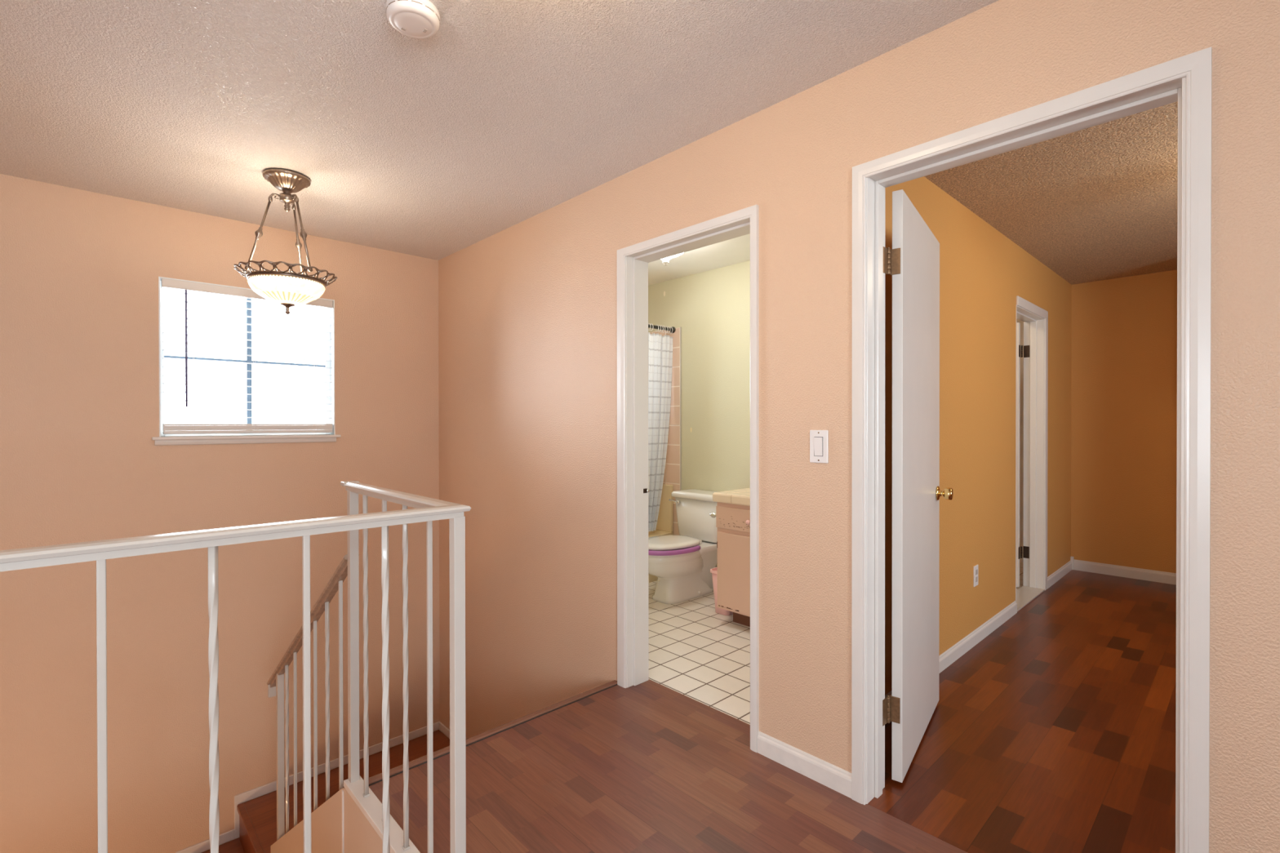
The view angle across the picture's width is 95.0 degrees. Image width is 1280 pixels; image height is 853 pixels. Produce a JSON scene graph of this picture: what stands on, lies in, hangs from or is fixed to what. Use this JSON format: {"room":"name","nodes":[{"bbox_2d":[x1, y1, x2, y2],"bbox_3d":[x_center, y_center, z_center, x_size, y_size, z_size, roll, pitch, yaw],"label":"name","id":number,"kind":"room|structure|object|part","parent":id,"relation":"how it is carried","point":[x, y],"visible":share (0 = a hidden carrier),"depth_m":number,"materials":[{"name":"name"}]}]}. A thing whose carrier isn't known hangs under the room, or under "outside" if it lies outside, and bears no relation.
{"room":"stair landing","nodes":[
{"label":"stair landing","id":0,"kind":"room"},
{"bbox_2d":[0,173,439,852],"bbox_3d":[-3.036,1.373,2.877,4.200,5.140,0.150,0,0,-43],"label":"wall","id":1,"kind":"structure","parent":0,"point":[80,270],"depth_m":3.18,"materials":[{"name":"pink paint"}]},
{"bbox_2d":[158,276,334,436],"bbox_3d":[-2.332,-0.380,3.527,0.880,0.870,0.134,0,0,-43],"label":"window","id":2,"kind":"structure","parent":1,"relation":"in","point":[331,314],"depth_m":3.54,"materials":[{"name":"white plastic"}]},
{"bbox_2d":[160,278,333,434],"bbox_3d":[-2.302,-0.385,3.498,0.856,0.851,0.064,0,0,-43],"label":"window blind","id":3,"kind":"object","parent":2,"relation":"attached to","point":[168,428],"visible":1,"depth_m":3.43,"materials":[{"name":"white paint"}]},
{"bbox_3d":[-2.514,-0.369,3.304,0.002,0.789,0.054,0,0,-43],"label":"ladder cord","id":4,"kind":"part","parent":3,"relation":"part of","materials":[{"name":"white fabric"}]},
{"bbox_3d":[-2.304,0.032,3.504,0.848,0.018,0.051,0,0,-43],"label":"rail","id":5,"kind":"part","parent":3,"relation":"part of","materials":[{"name":"white paint"}]},
{"bbox_3d":[-2.304,-0.370,3.503,0.002,0.789,0.054,0,0,-43],"label":"ladder cord","id":6,"kind":"part","parent":3,"relation":"part of","materials":[{"name":"white fabric"}]},
{"bbox_2d":[151,434,341,445],"bbox_3d":[-2.305,0.078,3.498,0.938,0.047,0.113,0,0,-43],"label":"window sill","id":7,"kind":"structure","parent":1,"relation":"attached to","point":[204,440],"depth_m":3.42,"materials":[{"name":"white paint"}]},
{"bbox_2d":[175,721,439,852],"bbox_3d":[-2.703,3.048,3.087,3.440,1.792,0.012,0,0,-43],"label":"baseboard","id":8,"kind":"structure","parent":1,"relation":"attached to","point":[233,834],"depth_m":3.52,"materials":[{"name":"white paint"}]},
{"bbox_2d":[202,729,449,852],"bbox_3d":[-1.928,2.509,2.461,3.146,2.489,1.958,0,0,-43],"label":"staircase","id":9,"kind":"structure","parent":1,"relation":"attached to","point":[257,816],"depth_m":3.43,"materials":[{"name":"laminate"}]},
{"bbox_2d":[270,787,391,852],"bbox_3d":[-1.105,2.595,2.164,0.055,2.700,1.947,0,0,-43],"label":"wall","id":10,"kind":"structure","parent":0,"point":[359,835],"depth_m":2.10,"materials":[{"name":"pink paint"}]},
{"bbox_2d":[341,790,343,852],"bbox_3d":[-1.032,2.005,2.039,0.005,1.480,0.026,0,0,-43],"label":"trim","id":11,"kind":"structure","parent":10,"relation":"attached to","point":[342,791],"depth_m":2.03,"materials":[{"name":"white paint"}]},
{"bbox_2d":[343,776,420,852],"bbox_3d":[-0.720,1.235,1.742,0.052,0.022,0.832,0,0,-43],"label":"trim","id":12,"kind":"structure","parent":10,"relation":"on","point":[371,806],"depth_m":1.85,"materials":[{"name":"white paint"}]},
{"bbox_2d":[0,0,998,260],"bbox_3d":[-0.788,-1.248,0.486,4.200,0.120,6.400,0,0,-43],"label":"ceiling","id":13,"kind":"structure","parent":0,"point":[438,145],"depth_m":2.10,"materials":[{"name":"white paint"}]},
{"bbox_2d":[233,168,337,314],"bbox_3d":[-1.692,-0.868,2.813,0.422,0.661,0.422,0,0,38],"label":"pendant lamp","id":14,"kind":"object","parent":13,"relation":"hanging from","point":[286,289],"visible":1,"depth_m":2.74,"materials":[{"name":"grey metal"}]},
{"bbox_3d":[-1.786,-0.899,2.744,0.107,0.350,0.032,0,0,-43],"label":"rod","id":15,"kind":"part","parent":14,"relation":"part of","materials":[{"name":"grey metal"}]},
{"bbox_3d":[-1.735,-1.085,2.783,0.050,0.043,0.019,0,0,-43],"label":"arm","id":16,"kind":"part","parent":14,"relation":"part of","materials":[{"name":"grey metal"}]},
{"bbox_3d":[-1.691,-0.638,2.814,0.320,0.104,0.320,0,0,-43],"label":"lamp shade","id":17,"kind":"part","parent":14,"relation":"part of","materials":[{"name":"beige glass"}]},
{"bbox_3d":[-1.696,-1.086,2.864,0.018,0.043,0.050,0,0,-12],"label":"arm","id":18,"kind":"part","parent":14,"relation":"part of","materials":[{"name":"grey metal"}]},
{"bbox_3d":[-1.645,-1.085,2.790,0.050,0.043,0.018,0,0,21],"label":"arm","id":19,"kind":"part","parent":14,"relation":"part of","materials":[{"name":"grey metal"}]},
{"bbox_3d":[-1.703,-0.900,2.929,0.031,0.350,0.107,0,0,1],"label":"rod","id":20,"kind":"part","parent":14,"relation":"part of","materials":[{"name":"grey metal"}]},
{"bbox_3d":[-1.585,-0.899,2.765,0.107,0.350,0.031,0,0,31],"label":"rod","id":21,"kind":"part","parent":14,"relation":"part of","materials":[{"name":"grey metal"}]},
{"bbox_2d":[386,0,439,38],"bbox_3d":[-0.649,-1.171,1.681,0.144,0.044,0.144,0,0,-43],"label":"smoke detector","id":22,"kind":"object","parent":13,"relation":"attached to","point":[416,19],"visible":1,"depth_m":1.66,"materials":[{"name":"white plastic"}]},
{"bbox_2d":[627,679,750,746],"bbox_3d":[0.237,1.366,2.573,0.138,0.250,0.711,0,0,-43],"label":"threshold","id":23,"kind":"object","parent":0,"point":[723,723],"depth_m":2.56,"materials":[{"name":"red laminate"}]},
{"bbox_2d":[648,260,750,567],"bbox_3d":[0.755,0.012,4.391,0.100,2.440,2.857,0,0,-43],"label":"wall","id":24,"kind":"structure","parent":0,"point":[712,308],"depth_m":4.52,"materials":[{"name":"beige paint"}]},
{"bbox_2d":[648,324,675,333],"bbox_3d":[-0.273,-0.789,4.294,1.516,0.052,0.052,0,0,-43],"label":"curtain rod","id":25,"kind":"object","parent":24,"relation":"attached to","point":[654,326],"visible":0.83,"depth_m":4.71,"materials":[{"name":"metal"}]},
{"bbox_2d":[648,323,672,531],"bbox_3d":[0.141,0.010,4.735,0.283,1.647,0.110,0,0,-43],"label":"shower curtain","id":26,"kind":"object","parent":25,"relation":"hanging from","point":[660,347],"visible":0.87,"depth_m":4.70,"materials":[{"name":"fabric"}]},
{"bbox_2d":[649,327,679,534],"bbox_3d":[0.032,0.062,5.075,0.010,1.734,0.862,0,0,-43],"label":"wall tiles","id":27,"kind":"structure","parent":24,"relation":"attached to","point":[672,470],"depth_m":4.80,"materials":[{"name":"beige tile"}]},
{"bbox_2d":[680,326,681,489],"bbox_3d":[0.331,0.168,4.759,0.011,1.952,0.008,0,0,-43],"label":"trim","id":28,"kind":"structure","parent":24,"relation":"attached to","point":[680,326],"depth_m":4.75,"materials":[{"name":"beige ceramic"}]},
{"bbox_2d":[648,233,750,285],"bbox_3d":[0.166,-1.265,3.828,1.520,0.120,2.857,0,0,-43],"label":"ceiling","id":29,"kind":"structure","parent":0,"point":[736,250],"depth_m":4.27,"materials":[{"name":"paint"}]},
{"bbox_2d":[661,252,684,265],"bbox_3d":[0.166,-1.122,3.785,0.288,0.166,0.288,0,0,-43],"label":"ceiling lamp","id":30,"kind":"object","parent":29,"relation":"attached to","point":[665,260],"visible":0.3,"depth_m":3.77,"materials":[{"name":"white glass"}]},
{"bbox_3d":[0.166,-1.124,3.785,0.286,0.118,0.286,0,0,-43],"label":"lamp shade","id":31,"kind":"part","parent":30,"relation":"part of","materials":[{"name":"white glass"}]},
{"bbox_2d":[368,561,1176,852],"bbox_3d":[0.767,1.368,1.968,8.475,0.250,6.400,0,0,-43],"label":"floor","id":32,"kind":"structure","parent":0,"point":[1055,732],"depth_m":2.15,"materials":[{"name":"red laminate"}]},
{"bbox_2d":[648,484,673,582],"bbox_3d":[-0.532,0.856,4.591,1.478,0.752,0.793,0,0,-43],"label":"bathtub","id":33,"kind":"object","parent":32,"relation":"on","point":[664,526],"visible":0.17,"depth_m":4.81,"materials":[{"name":"beige ceramic"}]},
{"bbox_2d":[648,529,673,582],"bbox_3d":[-0.531,1.050,4.591,1.478,0.365,0.793,0,0,-43],"label":"tub","id":34,"kind":"object","parent":33,"relation":"in","point":[651,578],"depth_m":4.74,"materials":[{"name":"beige ceramic"}]},
{"bbox_3d":[-0.008,0.672,5.086,0.035,0.389,0.793,0,0,-43],"label":"tub panel","id":35,"kind":"part","parent":33,"relation":"part of","materials":[{"name":"beige ceramic"}]},
{"bbox_2d":[648,488,718,604],"bbox_3d":[0.286,0.865,4.243,0.775,0.736,0.480,0,0,-43],"label":"toilet","id":36,"kind":"object","parent":32,"relation":"on","point":[682,563],"visible":0.8,"depth_m":4.20,"materials":[{"name":"white ceramic"}]},
{"bbox_3d":[0.196,0.870,4.158,0.500,0.010,0.384,0,0,-43],"label":"seat","id":37,"kind":"part","parent":36,"relation":"part of","materials":[{"name":"purple plastic"}]},
{"bbox_3d":[0.199,0.819,4.160,0.492,0.029,0.372,0,0,-43],"label":"lid","id":38,"kind":"part","parent":36,"relation":"part of","materials":[{"name":"white plastic"}]},
{"bbox_3d":[0.263,0.574,4.488,0.092,0.033,0.025,0,0,31],"label":"flush lever","id":39,"kind":"part","parent":36,"relation":"part of","materials":[{"name":"silver metal"}]},
{"bbox_3d":[0.261,1.054,4.221,0.680,0.357,0.380,0,0,-43],"label":"bowl","id":40,"kind":"part","parent":36,"relation":"part of","materials":[{"name":"white ceramic"}]},
{"bbox_3d":[0.481,0.519,4.427,0.237,0.046,0.480,0,0,-43],"label":"tank lid","id":41,"kind":"part","parent":36,"relation":"part of","materials":[{"name":"white ceramic"}]},
{"bbox_3d":[0.487,0.694,4.433,0.214,0.304,0.444,0,0,-43],"label":"tank","id":42,"kind":"part","parent":36,"relation":"part of","materials":[{"name":"white ceramic"}]},
{"bbox_2d":[710,567,733,615],"bbox_3d":[0.599,1.091,3.922,0.256,0.282,0.164,0,0,-43],"label":"wastebasket","id":43,"kind":"object","parent":32,"relation":"on","point":[713,571],"visible":0.27,"depth_m":3.86,"materials":[{"name":"pink plastic"}]},
{"bbox_2d":[709,502,750,626],"bbox_3d":[1.023,0.854,3.539,0.656,0.762,1.134,0,0,-43],"label":"vanity cabinet","id":44,"kind":"object","parent":32,"relation":"on","point":[732,521],"visible":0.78,"depth_m":3.58,"materials":[{"name":"pink paint"}]},
{"bbox_2d":[712,488,750,506],"bbox_3d":[1.056,0.443,3.519,0.662,0.058,1.062,0,0,-43],"label":"countertop","id":45,"kind":"structure","parent":44,"relation":"on","point":[740,496],"depth_m":3.59,"materials":[{"name":"beige tile"}]},
{"bbox_3d":[0.618,0.566,3.538,0.017,0.136,0.396,0,0,-43],"label":"drawer","id":46,"kind":"part","parent":44,"relation":"part of","materials":[{"name":"pink paint"}]},
{"bbox_3d":[0.621,0.892,3.537,0.017,0.468,0.388,0,0,-43],"label":"cabinet door","id":47,"kind":"part","parent":44,"relation":"part of","materials":[{"name":"pink paint"}]},
{"bbox_3d":[-1.540,1.242,0.412,2.966,0.022,0.057,0,0,-43],"label":"trim","id":48,"kind":"structure","parent":32,"relation":"on","visible":0},
{"bbox_2d":[0,480,471,852],"bbox_3d":[-2.208,1.106,1.164,3.011,1.818,2.029,0,0,-43],"label":"stair railing","id":49,"kind":"object","parent":48,"relation":"on","point":[427,509],"visible":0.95,"depth_m":1.44,"materials":[{"name":"white wood"}]},
{"bbox_3d":[-1.530,0.216,0.441,3.010,0.030,0.050,0,0,-43],"label":"handrail","id":50,"kind":"part","parent":49,"relation":"part of","materials":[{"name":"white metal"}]},
{"bbox_3d":[-1.825,1.306,2.913,0.040,0.073,0.016,0,0,-43],"label":"rail","id":51,"kind":"part","parent":49,"relation":"part of","materials":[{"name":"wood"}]},
{"bbox_3d":[-1.717,1.590,2.801,0.028,0.834,0.028,0,0,-43],"label":"post","id":52,"kind":"part","parent":49,"relation":"part of","materials":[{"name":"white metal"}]},
{"bbox_3d":[-1.412,0.868,2.474,0.050,0.858,1.195,0,0,-43],"label":"sloping handrail","id":53,"kind":"part","parent":49,"relation":"part of","materials":[{"name":"paint"}]},
{"bbox_3d":[-0.991,0.727,2.029,0.029,1.012,0.029,0,0,-43],"label":"post","id":54,"kind":"part","parent":49,"relation":"part of","materials":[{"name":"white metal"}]},
{"bbox_3d":[-0.732,0.208,1.751,0.052,0.031,0.857,0,0,-43],"label":"handrail","id":55,"kind":"part","parent":49,"relation":"part of","materials":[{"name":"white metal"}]},
{"bbox_3d":[-0.454,0.724,1.461,0.029,1.002,0.029,0,0,-43],"label":"post","id":56,"kind":"part","parent":49,"relation":"part of","materials":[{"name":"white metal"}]},
{"bbox_2d":[438,0,1279,852],"bbox_3d":[0.787,1.373,1.986,0.130,5.140,6.400,0,0,-43],"label":"wall","id":57,"kind":"structure","parent":0,"point":[527,310],"depth_m":2.09,"materials":[{"name":"pink paint"}]},
{"bbox_2d":[439,722,449,738],"bbox_3d":[-0.868,1.789,3.635,0.012,0.827,1.708,0,0,-43],"label":"baseboard","id":58,"kind":"structure","parent":57,"relation":"attached to","point":[442,728],"depth_m":4.18,"materials":[{"name":"white paint"}]},
{"bbox_2d":[368,680,617,786],"bbox_3d":[-0.536,1.248,2.441,1.164,0.028,0.046,0,0,-43],"label":"trim","id":59,"kind":"structure","parent":57,"relation":"attached to","point":[374,780],"depth_m":2.40,"materials":[{"name":"brown wood"}]},
{"bbox_2d":[617,204,759,752],"bbox_3d":[0.219,0.199,2.569,0.145,2.084,0.804,0,0,-43],"label":"door frame","id":60,"kind":"structure","parent":57,"relation":"attached to","point":[633,607],"depth_m":2.79,"materials":[{"name":"white paint"}]},
{"bbox_3d":[-0.086,0.198,2.796,0.015,2.084,0.056,0,0,-43],"label":"casing leg","id":61,"kind":"part","parent":60,"relation":"part of","materials":[{"name":"white paint"}]},
{"bbox_3d":[0.436,0.200,2.244,0.015,2.084,0.033,0,0,-43],"label":"casing leg","id":62,"kind":"part","parent":60,"relation":"part of","materials":[{"name":"white paint"}]},
{"bbox_2d":[757,731,851,798],"bbox_3d":[0.581,1.204,2.100,0.012,0.078,0.379,0,0,-43],"label":"baseboard","id":63,"kind":"structure","parent":57,"relation":"attached to","point":[835,778],"depth_m":2.08,"materials":[{"name":"white paint"}]},
{"bbox_2d":[809,430,828,463],"bbox_3d":[0.623,0.070,2.048,0.013,0.115,0.070,0,0,-43],"label":"light switch","id":64,"kind":"object","parent":57,"relation":"attached to","point":[819,439],"visible":1,"depth_m":2.04,"materials":[{"name":"white plastic"}]},
{"bbox_2d":[882,189,953,782],"bbox_3d":[1.103,0.206,2.293,0.158,2.042,0.806,0,0,33],"label":"door","id":65,"kind":"structure","parent":57,"relation":"in","point":[913,262],"depth_m":2.15,"materials":[{"name":"white paint"}]},
{"bbox_3d":[1.324,0.292,2.549,0.061,0.064,0.064,0,0,36],"label":"knob","id":66,"kind":"part","parent":65,"relation":"part of","materials":[{"name":"gold metal"}]},
{"bbox_2d":[851,46,1212,852],"bbox_3d":[1.051,0.192,1.690,0.145,2.104,0.855,0,0,-43],"label":"door frame","id":67,"kind":"structure","parent":57,"relation":"attached to","point":[1187,80],"depth_m":1.48,"materials":[{"name":"white paint"}]},
{"bbox_3d":[0.725,0.191,1.940,0.015,2.104,0.044,0,0,-43],"label":"casing leg","id":68,"kind":"part","parent":67,"relation":"part of","materials":[{"name":"white paint"}]},
{"bbox_3d":[1.283,0.194,1.350,0.015,2.104,0.042,0,0,-43],"label":"casing leg","id":69,"kind":"part","parent":67,"relation":"part of","materials":[{"name":"white paint"}]},
{"bbox_2d":[884,176,1071,694],"bbox_3d":[2.147,0.138,3.652,4.145,2.690,0.130,0,0,-43],"label":"wall","id":70,"kind":"structure","parent":0,"point":[1002,270],"depth_m":3.39,"materials":[{"name":"orange paint"}]},
{"bbox_2d":[884,600,1017,697],"bbox_3d":[1.615,1.198,3.055,2.403,0.078,0.012,0,0,-43],"label":"baseboard","id":71,"kind":"structure","parent":70,"relation":"attached to","point":[963,646],"depth_m":3.30,"materials":[{"name":"white paint"}]},
{"bbox_2d":[973,564,978,586],"bbox_3d":[1.912,0.849,3.338,0.070,0.116,0.008,0,0,-43],"label":"wall outlet","id":72,"kind":"object","parent":70,"relation":"attached to","point":[975,569],"visible":1,"depth_m":3.33,"materials":[{"name":"white plastic"}]},
{"bbox_2d":[1016,322,1029,586],"bbox_3d":[2.652,0.214,4.713,0.086,2.003,0.797,0,0,-43],"label":"door","id":73,"kind":"structure","parent":70,"relation":"in","point":[1026,348],"depth_m":4.44,"materials":[{"name":"white paint"}]},
{"bbox_2d":[1015,295,1048,611],"bbox_3d":[2.740,0.182,4.205,0.796,2.097,0.142,0,0,-43],"label":"door frame","id":74,"kind":"structure","parent":70,"relation":"attached to","point":[1035,318],"depth_m":4.41,"materials":[{"name":"white paint"}]},
{"bbox_3d":[3.050,0.206,4.409,0.066,2.045,0.012,0,0,-43],"label":"casing leg","id":75,"kind":"part","parent":74,"relation":"part of","materials":[{"name":"white paint"}]},
{"bbox_2d":[1047,560,1071,588],"bbox_3d":[3.389,1.188,4.733,0.863,0.078,0.012,0,0,-43],"label":"baseboard","id":76,"kind":"structure","parent":70,"relation":"attached to","point":[1065,569],"depth_m":4.69,"materials":[{"name":"white paint"}]},
{"bbox_2d":[924,101,1177,284],"bbox_3d":[3.363,-1.262,2.358,4.145,0.120,3.413,0,0,-43],"label":"ceiling","id":77,"kind":"structure","parent":0,"point":[1098,202],"depth_m":3.07,"materials":[{"name":"white paint"}]},
{"bbox_2d":[1016,269,1177,573],"bbox_3d":[4.120,0.006,4.654,0.100,2.440,5.700,0,0,-43],"label":"wall","id":78,"kind":"structure","parent":0,"point":[1124,330],"depth_m":4.77,"materials":[{"name":"orange paint"}]},
{"bbox_2d":[1070,556,1074,569],"bbox_3d":[3.698,1.169,5.019,0.022,0.112,0.022,0,0,-43],"label":"trim","id":79,"kind":"structure","parent":78,"relation":"attached to","point":[1072,558],"depth_m":5.01,"materials":[{"name":"white paint"}]},
{"bbox_2d":[1073,559,1176,585],"bbox_3d":[3.973,1.182,4.735,0.012,0.088,0.813,0,0,-43],"label":"baseboard","id":80,"kind":"structure","parent":78,"relation":"attached to","point":[1170,578],"depth_m":4.76,"materials":[{"name":"white paint"}]}
]}

